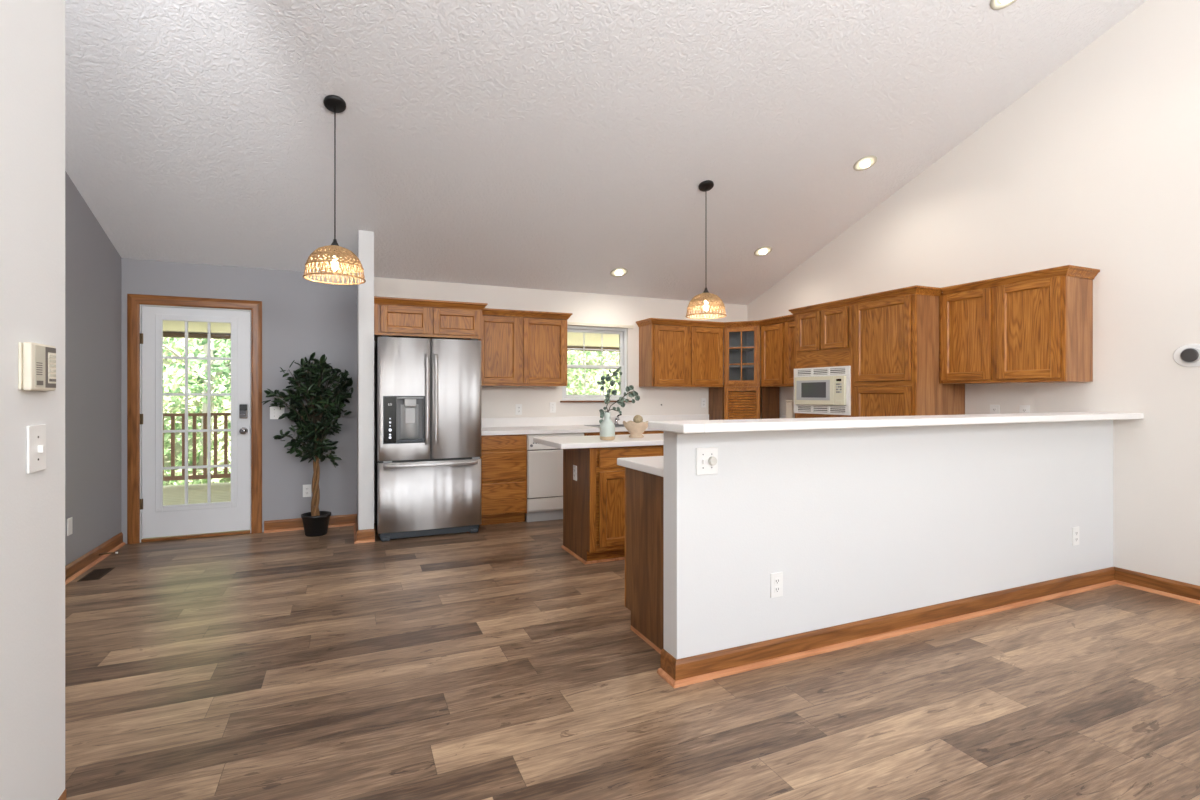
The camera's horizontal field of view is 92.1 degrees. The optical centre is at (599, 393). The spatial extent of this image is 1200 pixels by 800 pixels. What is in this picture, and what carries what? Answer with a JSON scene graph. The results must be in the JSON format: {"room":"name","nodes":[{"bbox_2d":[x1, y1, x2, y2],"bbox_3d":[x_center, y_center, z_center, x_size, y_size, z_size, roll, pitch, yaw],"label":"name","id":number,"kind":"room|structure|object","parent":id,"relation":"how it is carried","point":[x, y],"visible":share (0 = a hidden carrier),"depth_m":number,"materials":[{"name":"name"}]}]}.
{"room":"open-plan kitchen","nodes":[
{"label":"open-plan kitchen","id":0,"kind":"room"},
{"bbox_2d":[0,0,64,799],"bbox_3d":[-0.477,-1.087,-0.972,0.120,4.724,5.800,0,0,-24],"label":"wall","id":1,"kind":"structure","parent":0,"point":[32,32],"depth_m":1.53,"materials":[{"name":"white paint"}]},
{"bbox_2d":[27,424,45,473],"bbox_3d":[-1.500,0.145,1.547,0.018,0.124,0.094,0,0,-24],"label":"light switch","id":2,"kind":"object","parent":1,"relation":"attached to","point":[36,434],"visible":1,"depth_m":1.54,"materials":[{"name":"white plastic"}]},
{"bbox_2d":[18,342,55,390],"bbox_3d":[-1.493,-0.071,1.539,0.025,0.124,0.155,0,0,-24],"label":"intercom","id":3,"kind":"object","parent":1,"relation":"attached to","point":[36,362],"visible":1,"depth_m":1.50,"materials":[{"name":"beige plastic"}]},
{"bbox_2d":[58,789,65,799],"bbox_3d":[-0.477,1.222,-0.971,0.124,0.106,5.802,0,0,-24],"label":"baseboard","id":4,"kind":"structure","parent":1,"relation":"attached to","point":[63,795],"depth_m":1.70,"materials":[{"name":"brown wood"}]},
{"bbox_2d":[65,171,120,565],"bbox_3d":[-2.172,-1.087,0.427,0.120,4.724,9.720,0,0,-24],"label":"wall","id":5,"kind":"structure","parent":0,"point":[92,262],"depth_m":4.30,"materials":[{"name":"grey paint"}]},
{"bbox_2d":[67,517,71,535],"bbox_3d":[-3.655,0.913,3.984,0.006,0.117,0.072,0,0,-24],"label":"wall plate","id":6,"kind":"object","parent":5,"relation":"attached to","point":[69,520],"visible":1,"depth_m":3.97,"materials":[{"name":"white plastic"}]},
{"bbox_2d":[65,532,125,584],"bbox_3d":[-2.097,1.222,0.449,0.032,0.106,9.700,0,0,-24],"label":"baseboard","id":7,"kind":"structure","parent":5,"relation":"attached to","point":[88,560],"depth_m":4.29,"materials":[{"name":"brown wood"}]},
{"bbox_2d":[99,552,117,554],"bbox_3d":[-3.775,1.227,4.439,0.114,0.018,0.018,0,0,-39],"label":"door stop","id":8,"kind":"object","parent":5,"relation":"attached to","point":[109,552],"visible":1,"depth_m":4.45,"materials":[{"name":"metal"}]},
{"bbox_2d":[121,258,746,543],"bbox_3d":[-1.103,0.050,6.278,6.760,2.450,0.150,0,0,-24],"label":"wall","id":9,"kind":"structure","parent":0,"point":[301,317],"depth_m":5.56,"materials":[{"name":"grey paint"}]},
{"bbox_2d":[127,294,261,543],"bbox_3d":[-3.581,0.211,5.156,0.996,2.128,0.204,0,0,-24],"label":"door","id":10,"kind":"structure","parent":9,"relation":"in","point":[148,520],"depth_m":5.09,"materials":[{"name":"white wood"}]},
{"bbox_2d":[270,407,283,418],"bbox_3d":[-2.994,0.175,5.360,0.118,0.117,0.018,0,0,-24],"label":"light switch","id":11,"kind":"object","parent":9,"relation":"attached to","point":[275,412],"visible":0.84,"depth_m":5.36,"materials":[{"name":"white plastic"}]},
{"bbox_2d":[303,484,310,496],"bbox_3d":[-2.769,0.915,5.463,0.072,0.117,0.009,0,0,-24],"label":"electrical outlet","id":12,"kind":"object","parent":9,"relation":"attached to","point":[306,488],"visible":1,"depth_m":5.46,"materials":[{"name":"white plastic"}]},
{"bbox_2d":[264,514,356,532],"bbox_3d":[-2.726,1.222,5.468,0.788,0.106,0.032,0,0,-24],"label":"baseboard","id":13,"kind":"structure","parent":9,"relation":"attached to","point":[270,526],"depth_m":5.42,"materials":[{"name":"brown wood"}]},
{"bbox_2d":[374,296,487,340],"bbox_3d":[-1.659,-0.692,5.585,1.002,0.334,0.672,0,0,-24],"label":"upper cabinet","id":14,"kind":"object","parent":9,"relation":"attached to","point":[393,317],"visible":0.98,"depth_m":5.28,"materials":[{"name":"brown wood"}]},
{"bbox_2d":[516,404,521,414],"bbox_3d":[-0.883,0.167,6.286,0.072,0.117,0.009,0,0,-24],"label":"electrical outlet","id":15,"kind":"object","parent":9,"relation":"attached to","point":[518,406],"visible":1,"depth_m":6.28,"materials":[{"name":"white plastic"}]},
{"bbox_2d":[478,308,571,385],"bbox_3d":[-0.832,-0.472,6.115,1.019,0.774,0.362,0,0,-24],"label":"upper cabinet","id":16,"kind":"object","parent":9,"relation":"attached to","point":[519,347],"visible":0.94,"depth_m":5.97,"materials":[{"name":"brown wood"}]},
{"bbox_2d":[550,402,555,412],"bbox_3d":[-0.524,0.150,6.438,0.072,0.117,0.018,0,0,-24],"label":"light switch","id":17,"kind":"object","parent":9,"relation":"attached to","point":[552,404],"visible":1,"depth_m":6.44,"materials":[{"name":"white plastic"}]},
{"bbox_2d":[560,322,632,402],"bbox_3d":[-0.059,-0.357,6.698,0.930,0.905,0.175,0,0,-24],"label":"window","id":18,"kind":"structure","parent":9,"relation":"in","point":[598,328],"depth_m":6.73,"materials":[{"name":"white plastic"}]},
{"bbox_2d":[567,333,619,364],"bbox_3d":[-0.081,-0.518,6.736,0.688,0.379,0.006,0,0,-24],"label":"grille","id":19,"kind":"object","parent":18,"relation":"attached to","point":[583,349],"depth_m":6.78,"materials":[{"name":"white plastic"}]},
{"bbox_2d":[584,368,603,394],"bbox_3d":[-0.068,-0.146,6.706,0.243,0.309,0.006,0,0,-24],"label":"window pane","id":20,"kind":"object","parent":18,"relation":"attached to","point":[584,368],"depth_m":6.66,"materials":[{"name":"clear glass"}]},
{"bbox_2d":[481,414,785,427],"bbox_3d":[0.558,0.305,6.669,3.916,0.100,1.180,0,0,-1],"label":"backsplash","id":21,"kind":"structure","parent":9,"relation":"attached to","point":[577,420],"depth_m":6.50,"materials":[{"name":"white laminate"}]},
{"bbox_2d":[639,324,722,386],"bbox_3d":[0.977,-0.455,6.912,0.970,0.740,0.348,0,0,-24],"label":"upper cabinet","id":22,"kind":"object","parent":9,"relation":"attached to","point":[669,355],"visible":0.99,"depth_m":6.73,"materials":[{"name":"brown wood"}]},
{"bbox_2d":[636,314,794,327],"bbox_3d":[1.394,-0.828,6.618,1.994,0.062,0.716,0,0,19],"label":"crown molding","id":23,"kind":"structure","parent":22,"relation":"attached to","point":[786,318],"depth_m":6.73,"materials":[{"name":"brown wood"}]},
{"bbox_2d":[701,398,705,406],"bbox_3d":[1.298,0.110,7.238,0.072,0.117,0.009,0,0,-24],"label":"electrical outlet","id":24,"kind":"object","parent":9,"relation":"attached to","point":[703,400],"visible":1,"depth_m":7.23,"materials":[{"name":"white plastic"}]},
{"bbox_2d":[65,0,1146,304],"bbox_3d":[0.863,-2.335,1.773,6.760,2.469,10.000,0,0,-24],"label":"ceiling","id":25,"kind":"structure","parent":0,"point":[555,145],"depth_m":4.07,"materials":[{"name":"white paint"}]},
{"bbox_2d":[303,95,365,284],"bbox_3d":[-1.693,-1.305,3.692,0.367,1.149,0.367,0,0,25],"label":"pendant light","id":26,"kind":"object","parent":25,"relation":"hanging from","point":[333,103],"visible":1,"depth_m":3.66,"materials":[{"name":"beige wicker"}]},
{"bbox_2d":[331,239,338,256],"bbox_3d":[-1.693,-0.931,3.692,0.052,0.115,0.052,0,0,-24],"label":"socket","id":27,"kind":"object","parent":26,"relation":"attached to","point":[334,243],"depth_m":3.68,"materials":[{"name":"black metal"}]},
{"bbox_2d":[610,267,627,276],"bbox_3d":[0.205,-1.314,6.244,0.192,0.069,0.183,0,0,-24],"label":"recessed light","id":28,"kind":"object","parent":25,"relation":"in","point":[617,272],"visible":1,"depth_m":6.22,"materials":[{"name":"beige plastic"}]},
{"bbox_2d":[685,180,726,318],"bbox_3d":[0.916,-1.248,4.998,0.351,1.158,0.351,0,0,3],"label":"pendant light","id":29,"kind":"object","parent":25,"relation":"hanging from","point":[707,301],"visible":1,"depth_m":4.93,"materials":[{"name":"beige wicker"}]},
{"bbox_2d":[754,246,771,255],"bbox_3d":[1.754,-1.534,6.218,0.192,0.069,0.183,0,0,-24],"label":"recessed light","id":30,"kind":"object","parent":25,"relation":"in","point":[765,250],"visible":1,"depth_m":6.19,"materials":[{"name":"beige plastic"}]},
{"bbox_2d":[853,155,876,170],"bbox_3d":[2.290,-1.992,4.993,0.192,0.069,0.183,0,0,-24],"label":"recessed light","id":31,"kind":"object","parent":25,"relation":"in","point":[866,162],"visible":1,"depth_m":4.97,"materials":[{"name":"beige plastic"}]},
{"bbox_2d":[990,0,1016,9],"bbox_3d":[2.525,-2.467,3.577,0.192,0.069,0.183,0,0,-24],"label":"recessed light","id":32,"kind":"object","parent":25,"relation":"in","point":[994,4],"visible":1,"depth_m":3.63,"materials":[{"name":"beige plastic"}]},
{"bbox_2d":[65,513,1199,799],"bbox_3d":[0.863,1.335,1.773,6.760,0.120,10.000,0,0,-24],"label":"floor","id":33,"kind":"structure","parent":0,"point":[494,662],"depth_m":2.49,"materials":[{"name":"wood"}]},
{"bbox_2d":[77,567,114,581],"bbox_3d":[-3.555,1.272,4.084,0.120,0.006,0.290,0,0,-24],"label":"floor vent","id":34,"kind":"object","parent":33,"relation":"in","point":[96,574],"visible":1,"depth_m":4.07,"materials":[{"name":"brown metal"}]},
{"bbox_2d":[261,352,352,536],"bbox_3d":[-2.636,0.445,5.196,0.737,1.659,0.568,0,0,-17],"label":"potted ficus","id":35,"kind":"object","parent":33,"relation":"on","point":[313,427],"visible":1,"depth_m":5.17,"materials":[{"name":"green plant"}]},
{"bbox_2d":[301,511,330,536],"bbox_3d":[-2.572,1.179,5.239,0.248,0.189,0.248,0,0,-24],"label":"pot","id":36,"kind":"object","parent":35,"relation":"attached to","point":[315,523],"depth_m":5.16,"materials":[{"name":"black plastic"}]},
{"bbox_2d":[357,230,373,529],"bbox_3d":[-2.165,-0.082,5.329,0.124,2.713,0.740,0,0,-24],"label":"wall pier","id":37,"kind":"object","parent":33,"relation":"on","point":[365,291],"visible":0.79,"depth_m":4.99,"materials":[{"name":"white paint"}]},
{"bbox_2d":[354,515,374,543],"bbox_3d":[-2.163,1.222,5.289,0.164,0.106,0.734,0,0,-24],"label":"baseboard","id":38,"kind":"object","parent":37,"relation":"attached to","point":[368,535],"visible":0.98,"depth_m":4.98,"materials":[{"name":"brown wood"}]},
{"bbox_2d":[375,336,480,541],"bbox_3d":[-1.616,0.386,5.409,0.892,1.777,0.752,0,0,-24],"label":"refrigerator","id":39,"kind":"object","parent":33,"relation":"on","point":[428,391],"visible":1,"depth_m":5.11,"materials":[{"name":"silver metal"}]},
{"bbox_2d":[479,434,526,525],"bbox_3d":[-1.053,0.836,5.879,0.472,0.877,0.618,0,0,-24],"label":"base cabinet","id":40,"kind":"object","parent":33,"relation":"on","point":[503,457],"visible":0.85,"depth_m":5.60,"materials":[{"name":"brown wood"}]},
{"bbox_2d":[526,433,583,521],"bbox_3d":[-0.553,0.839,6.091,0.605,0.871,0.629,0,0,-24],"label":"dishwasher","id":41,"kind":"object","parent":33,"relation":"on","point":[544,462],"visible":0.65,"depth_m":5.77,"materials":[{"name":"white metal"}]},
{"bbox_2d":[561,445,663,564],"bbox_3d":[0.364,0.836,4.772,1.235,0.878,0.605,0,0,-24],"label":"kitchen island","id":42,"kind":"object","parent":33,"relation":"on","point":[593,504],"visible":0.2,"depth_m":4.36,"materials":[{"name":"brown wood"}]},
{"bbox_2d":[573,465,576,480],"bbox_3d":[-0.198,0.620,4.545,0.009,0.117,0.072,0,0,-24],"label":"electrical outlet","id":43,"kind":"object","parent":42,"relation":"attached to","point":[574,466],"visible":1,"depth_m":4.54,"materials":[{"name":"white plastic"}]},
{"bbox_2d":[533,433,663,448],"bbox_3d":[0.278,0.375,4.728,1.508,0.040,0.675,0,0,-24],"label":"island countertop","id":44,"kind":"structure","parent":42,"relation":"on","point":[563,442],"depth_m":4.41,"materials":[{"name":"white stone"}]},
{"bbox_2d":[600,412,614,439],"bbox_3d":[0.057,0.249,4.482,0.119,0.212,0.119,0,0,-24],"label":"vase","id":45,"kind":"object","parent":44,"relation":"on","point":[607,427],"visible":1,"depth_m":4.44,"materials":[{"name":"ceramic"}]},
{"bbox_2d":[596,366,621,412],"bbox_3d":[0.072,0.040,4.477,0.203,0.509,0.079,0,0,3],"label":"branch","id":46,"kind":"object","parent":45,"relation":"in","point":[608,377],"visible":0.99,"depth_m":4.48,"materials":[{"name":"green plant"}]},
{"bbox_2d":[599,407,621,423],"bbox_3d":[0.081,0.197,4.483,0.176,0.196,0.033,0,0,-3],"label":"branch","id":47,"kind":"object","parent":45,"relation":"in","point":[602,414],"visible":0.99,"depth_m":4.48,"materials":[{"name":"green plant"}]},
{"bbox_2d":[608,385,639,412],"bbox_3d":[0.185,0.113,4.476,0.249,0.364,0.063,0,0,-5],"label":"branch","id":48,"kind":"object","parent":45,"relation":"in","point":[631,394],"visible":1,"depth_m":4.48,"materials":[{"name":"green plant"}]},
{"bbox_2d":[623,421,648,437],"bbox_3d":[0.295,0.287,4.711,0.220,0.134,0.220,0,0,-24],"label":"bowl","id":49,"kind":"object","parent":44,"relation":"on","point":[635,430],"visible":0.97,"depth_m":4.65,"materials":[{"name":"beige ceramic"}]},
{"bbox_2d":[633,415,642,422],"bbox_3d":[0.310,0.209,4.707,0.080,0.081,0.080,0,0,-24],"label":"decorative ball","id":50,"kind":"object","parent":49,"relation":"in","point":[637,418],"visible":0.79,"depth_m":4.68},
{"bbox_2d":[584,431,663,435],"bbox_3d":[0.598,0.836,6.599,1.904,0.877,0.618,0,0,-24],"label":"base cabinet","id":51,"kind":"object","parent":33,"relation":"on","point":[623,432],"visible":0.06,"depth_m":6.12,"materials":[{"name":"brown wood"}]},
{"bbox_2d":[481,414,785,435],"bbox_3d":[0.566,0.325,6.090,3.608,0.140,1.526,0,0,-24],"label":"countertop","id":52,"kind":"structure","parent":51,"relation":"on","point":[517,425],"depth_m":6.30,"materials":[{"name":"white stone"}]},
{"bbox_2d":[585,424,624,426],"bbox_3d":[0.169,0.447,6.413,0.570,0.196,0.450,0,0,-24],"label":"sink","id":53,"kind":"object","parent":52,"relation":"in","point":[616,425],"visible":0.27,"depth_m":6.50,"materials":[{"name":"metal"}]},
{"bbox_2d":[614,414,621,423],"bbox_3d":[0.216,0.288,6.596,0.085,0.120,0.180,0,0,-17],"label":"faucet","id":54,"kind":"object","parent":52,"relation":"on","point":[616,417],"visible":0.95,"depth_m":6.62,"materials":[{"name":"silver metal"}]},
{"bbox_2d":[709,387,779,419],"bbox_3d":[1.712,0.135,6.997,0.860,0.436,0.232,0,0,25],"label":"appliance garage","id":55,"kind":"object","parent":52,"relation":"on","point":[749,402],"visible":0.77,"depth_m":6.90,"materials":[{"name":"brown wood"}]},
{"bbox_2d":[786,400,794,417],"bbox_3d":[2.148,0.211,6.415,0.136,0.288,0.106,0,0,-24],"label":"canister","id":56,"kind":"object","parent":52,"relation":"on","point":[790,413],"visible":0.38,"depth_m":6.37,"materials":[{"name":"beige ceramic"}]},
{"bbox_2d":[625,467,663,652],"bbox_3d":[1.501,0.836,3.504,2.746,0.878,0.573,0,0,-24],"label":"base cabinet","id":57,"kind":"object","parent":33,"relation":"on","point":[644,492],"visible":0.09,"depth_m":2.98,"materials":[{"name":"brown wood"}]},
{"bbox_2d":[617,456,663,476],"bbox_3d":[1.760,0.375,3.620,3.387,0.040,0.582,0,0,-24],"label":"countertop","id":58,"kind":"structure","parent":57,"relation":"on","point":[654,465],"depth_m":3.01,"materials":[{"name":"white stone"}]},
{"bbox_2d":[795,306,851,417],"bbox_3d":[2.387,0.225,5.654,0.618,2.099,0.722,0,0,-24],"label":"tall cabinet","id":59,"kind":"object","parent":33,"relation":"on","point":[823,338],"visible":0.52,"depth_m":5.49,"materials":[{"name":"brown wood"}]},
{"bbox_2d":[794,366,850,414],"bbox_3d":[2.237,-0.032,5.588,0.349,0.447,0.710,0,0,-24],"label":"microwave","id":60,"kind":"object","parent":59,"relation":"in","point":[819,390],"visible":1,"depth_m":5.47,"materials":[{"name":"beige plastic"}]},
{"bbox_2d":[789,285,941,315],"bbox_3d":[2.358,-0.828,5.293,0.321,0.062,1.445,0,0,-24],"label":"crown molding","id":61,"kind":"structure","parent":59,"relation":"on","point":[919,290],"depth_m":4.98,"materials":[{"name":"brown wood"}]},
{"bbox_2d":[852,294,964,416],"bbox_3d":[2.659,0.225,5.030,0.618,2.099,0.636,0,0,-24],"label":"pantry cabinet","id":62,"kind":"object","parent":33,"relation":"on","point":[895,341],"visible":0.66,"depth_m":4.78,"materials":[{"name":"brown wood"}]},
{"bbox_2d":[664,420,1112,658],"bbox_3d":[1.887,0.719,3.289,3.430,1.112,0.120,0,0,-24],"label":"wall","id":63,"kind":"structure","parent":0,"point":[858,524],"depth_m":3.00,"materials":[{"name":"white paint"}]},
{"bbox_2d":[696,447,717,474],"bbox_3d":[0.486,0.302,2.598,0.115,0.122,0.024,0,0,-24],"label":"light switch","id":64,"kind":"object","parent":63,"relation":"attached to","point":[707,457],"visible":1,"depth_m":2.60,"materials":[{"name":"white plastic"}]},
{"bbox_2d":[770,572,782,597],"bbox_3d":[0.845,0.913,2.764,0.072,0.117,0.009,0,0,-24],"label":"electrical outlet","id":65,"kind":"object","parent":63,"relation":"attached to","point":[776,579],"visible":1,"depth_m":2.76,"materials":[{"name":"white plastic"}]},
{"bbox_2d":[774,578,779,583],"bbox_3d":[0.846,0.893,2.761,0.032,0.028,0.002,0,0,-24],"label":"receptacle","id":66,"kind":"object","parent":65,"relation":"attached to","point":[776,580],"depth_m":2.76,"materials":[{"name":"white plastic"}]},
{"bbox_2d":[774,586,779,592],"bbox_3d":[0.846,0.933,2.761,0.032,0.028,0.002,0,0,-24],"label":"receptacle","id":67,"kind":"object","parent":65,"relation":"attached to","point":[776,588],"depth_m":2.76,"materials":[{"name":"white plastic"}]},
{"bbox_2d":[657,567,1116,687],"bbox_3d":[1.869,1.222,3.262,3.444,0.106,0.152,0,0,-24],"label":"baseboard","id":68,"kind":"structure","parent":63,"relation":"attached to","point":[690,670],"depth_m":2.97,"materials":[{"name":"brown wood"}]},
{"bbox_2d":[648,412,1143,433],"bbox_3d":[1.883,0.144,3.211,3.496,0.038,0.310,0,0,-24],"label":"countertop","id":69,"kind":"structure","parent":63,"relation":"on","point":[733,425],"depth_m":2.85,"materials":[{"name":"white stone"}]},
{"bbox_2d":[1072,527,1078,545],"bbox_3d":[3.078,0.919,3.738,0.072,0.117,0.009,0,0,-24],"label":"electrical outlet","id":70,"kind":"object","parent":63,"relation":"attached to","point":[1075,530],"visible":1,"depth_m":3.73,"materials":[{"name":"white plastic"}]},
{"bbox_2d":[747,0,1199,585],"bbox_3d":[3.914,-1.087,3.083,0.120,4.724,9.720,0,0,-24],"label":"wall","id":71,"kind":"structure","parent":0,"point":[1096,165],"depth_m":3.94,"materials":[{"name":"beige paint"}]},
{"bbox_2d":[723,326,760,386],"bbox_3d":[1.766,-0.455,7.090,0.608,0.740,0.654,0,0,-24],"label":"upper cabinet","id":72,"kind":"object","parent":71,"relation":"attached to","point":[741,345],"visible":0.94,"depth_m":6.96,"materials":[{"name":"brown wood"}]},
{"bbox_2d":[723,346,753,350],"bbox_3d":[1.763,-0.563,7.098,0.570,0.016,0.600,0,0,-24],"label":"shelf","id":73,"kind":"object","parent":72,"relation":"attached to","point":[725,348],"depth_m":6.96,"materials":[{"name":"brown wood"}]},
{"bbox_2d":[723,365,753,368],"bbox_3d":[1.763,-0.333,7.098,0.570,0.016,0.600,0,0,-24],"label":"shelf","id":74,"kind":"object","parent":72,"relation":"attached to","point":[724,366],"depth_m":7.09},
{"bbox_2d":[761,320,794,386],"bbox_3d":[2.197,-0.455,6.440,0.338,0.740,0.868,0,0,-24],"label":"upper cabinet","id":75,"kind":"object","parent":71,"relation":"attached to","point":[778,339],"visible":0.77,"depth_m":6.49,"materials":[{"name":"brown wood"}]},
{"bbox_2d":[990,405,998,413],"bbox_3d":[3.165,0.145,4.636,0.009,0.117,0.072,0,0,-24],"label":"electrical outlet","id":76,"kind":"object","parent":71,"relation":"attached to","point":[994,409],"visible":0.64,"depth_m":4.63,"materials":[{"name":"white plastic"}]},
{"bbox_2d":[939,265,1099,383],"bbox_3d":[3.095,-0.472,4.352,0.362,0.774,0.952,0,0,-24],"label":"upper cabinet","id":77,"kind":"object","parent":71,"relation":"attached to","point":[1034,326],"visible":1,"depth_m":4.16,"materials":[{"name":"brown wood"}]},
{"bbox_2d":[1020,405,1029,412],"bbox_3d":[3.254,0.145,4.431,0.009,0.117,0.072,0,0,-24],"label":"electrical outlet","id":78,"kind":"object","parent":71,"relation":"attached to","point":[1023,408],"visible":0.52,"depth_m":4.42,"materials":[{"name":"white plastic"}]},
{"bbox_2d":[1113,567,1199,604],"bbox_3d":[4.627,1.222,1.253,0.032,0.106,5.796,0,0,-24],"label":"baseboard","id":79,"kind":"structure","parent":71,"relation":"attached to","point":[1171,588],"depth_m":3.69,"materials":[{"name":"brown wood"}]},
{"bbox_2d":[1173,344,1199,366],"bbox_3d":[3.624,-0.237,3.546,0.038,0.144,0.180,0,0,-24],"label":"thermostat","id":80,"kind":"object","parent":71,"relation":"attached to","point":[1188,355],"visible":1,"depth_m":3.55,"materials":[{"name":"white plastic"}]},
{"label":"outside","id":81,"kind":"structure","parent":0,"visible":0},
{"bbox_2d":[163,337,618,485],"bbox_3d":[-3.481,-4.725,20.477,90.000,16.000,27.680,0,0,-24],"label":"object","id":82,"kind":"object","parent":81,"point":[178,448],"depth_m":13.02,"materials":[{"name":"green plant"}]},
{"bbox_2d":[163,338,230,469],"bbox_3d":[-7.391,-1.605,11.637,4.296,6.447,5.004,0,0,-24],"label":"tree","id":83,"kind":"object","parent":82,"relation":"on","point":[217,369],"visible":0.05,"depth_m":11.33,"materials":[{"name":"green plant"}]},
{"bbox_2d":[163,337,619,485],"bbox_3d":[-6.155,-3.156,18.242,35.583,10.937,14.296,0,0,-24],"label":"undergrowth","id":84,"kind":"object","parent":82,"relation":"on","point":[177,400],"visible":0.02,"depth_m":12.04,"materials":[{"name":"green plant"}]},
{"bbox_2d":[567,351,618,373],"bbox_3d":[-1.128,-2.017,13.784,3.438,6.992,5.001,0,0,30],"label":"tree","id":85,"kind":"object","parent":82,"relation":"on","point":[593,352],"visible":0.02,"depth_m":14.36,"materials":[{"name":"green plant"}]},
{"bbox_2d":[585,351,619,394],"bbox_3d":[0.498,-3.196,16.970,4.796,7.410,5.217,0,0,-24],"label":"tree","id":86,"kind":"object","parent":82,"relation":"on","point":[597,352],"visible":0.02,"depth_m":16.81,"materials":[{"name":"green plant"}]},
{"bbox_3d":[-7.605,0.675,7.837,0.130,3.000,0.130,0,0,-24],"label":"porch post","id":87,"kind":"object","parent":82,"relation":"on","visible":0},
{"bbox_2d":[163,332,618,351],"bbox_3d":[-3.151,-0.855,9.721,14.000,0.060,0.140,0,0,-24],"label":"beam","id":88,"kind":"structure","parent":87,"relation":"on","point":[165,334],"depth_m":8.53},
{"bbox_2d":[163,320,618,347],"bbox_3d":[-2.461,-1.090,8.140,14.000,0.470,4.310,0,0,-24],"label":"porch roof","id":89,"kind":"structure","parent":88,"relation":"on","point":[573,339],"depth_m":8.57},
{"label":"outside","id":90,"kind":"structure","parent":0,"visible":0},
{"bbox_2d":[163,482,230,505],"bbox_3d":[-2.850,1.350,7.780,13.000,0.030,3.962,0,0,-24],"label":"floor","id":91,"kind":"structure","parent":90,"point":[220,492],"depth_m":7.75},
{"bbox_2d":[163,413,230,480],"bbox_3d":[-3.582,0.762,9.457,13.000,0.965,0.100,0,0,-24],"label":"porch railing","id":92,"kind":"object","parent":91,"relation":"on","point":[226,474],"visible":0.1,"depth_m":8.43,"materials":[{"name":"brown wood"}]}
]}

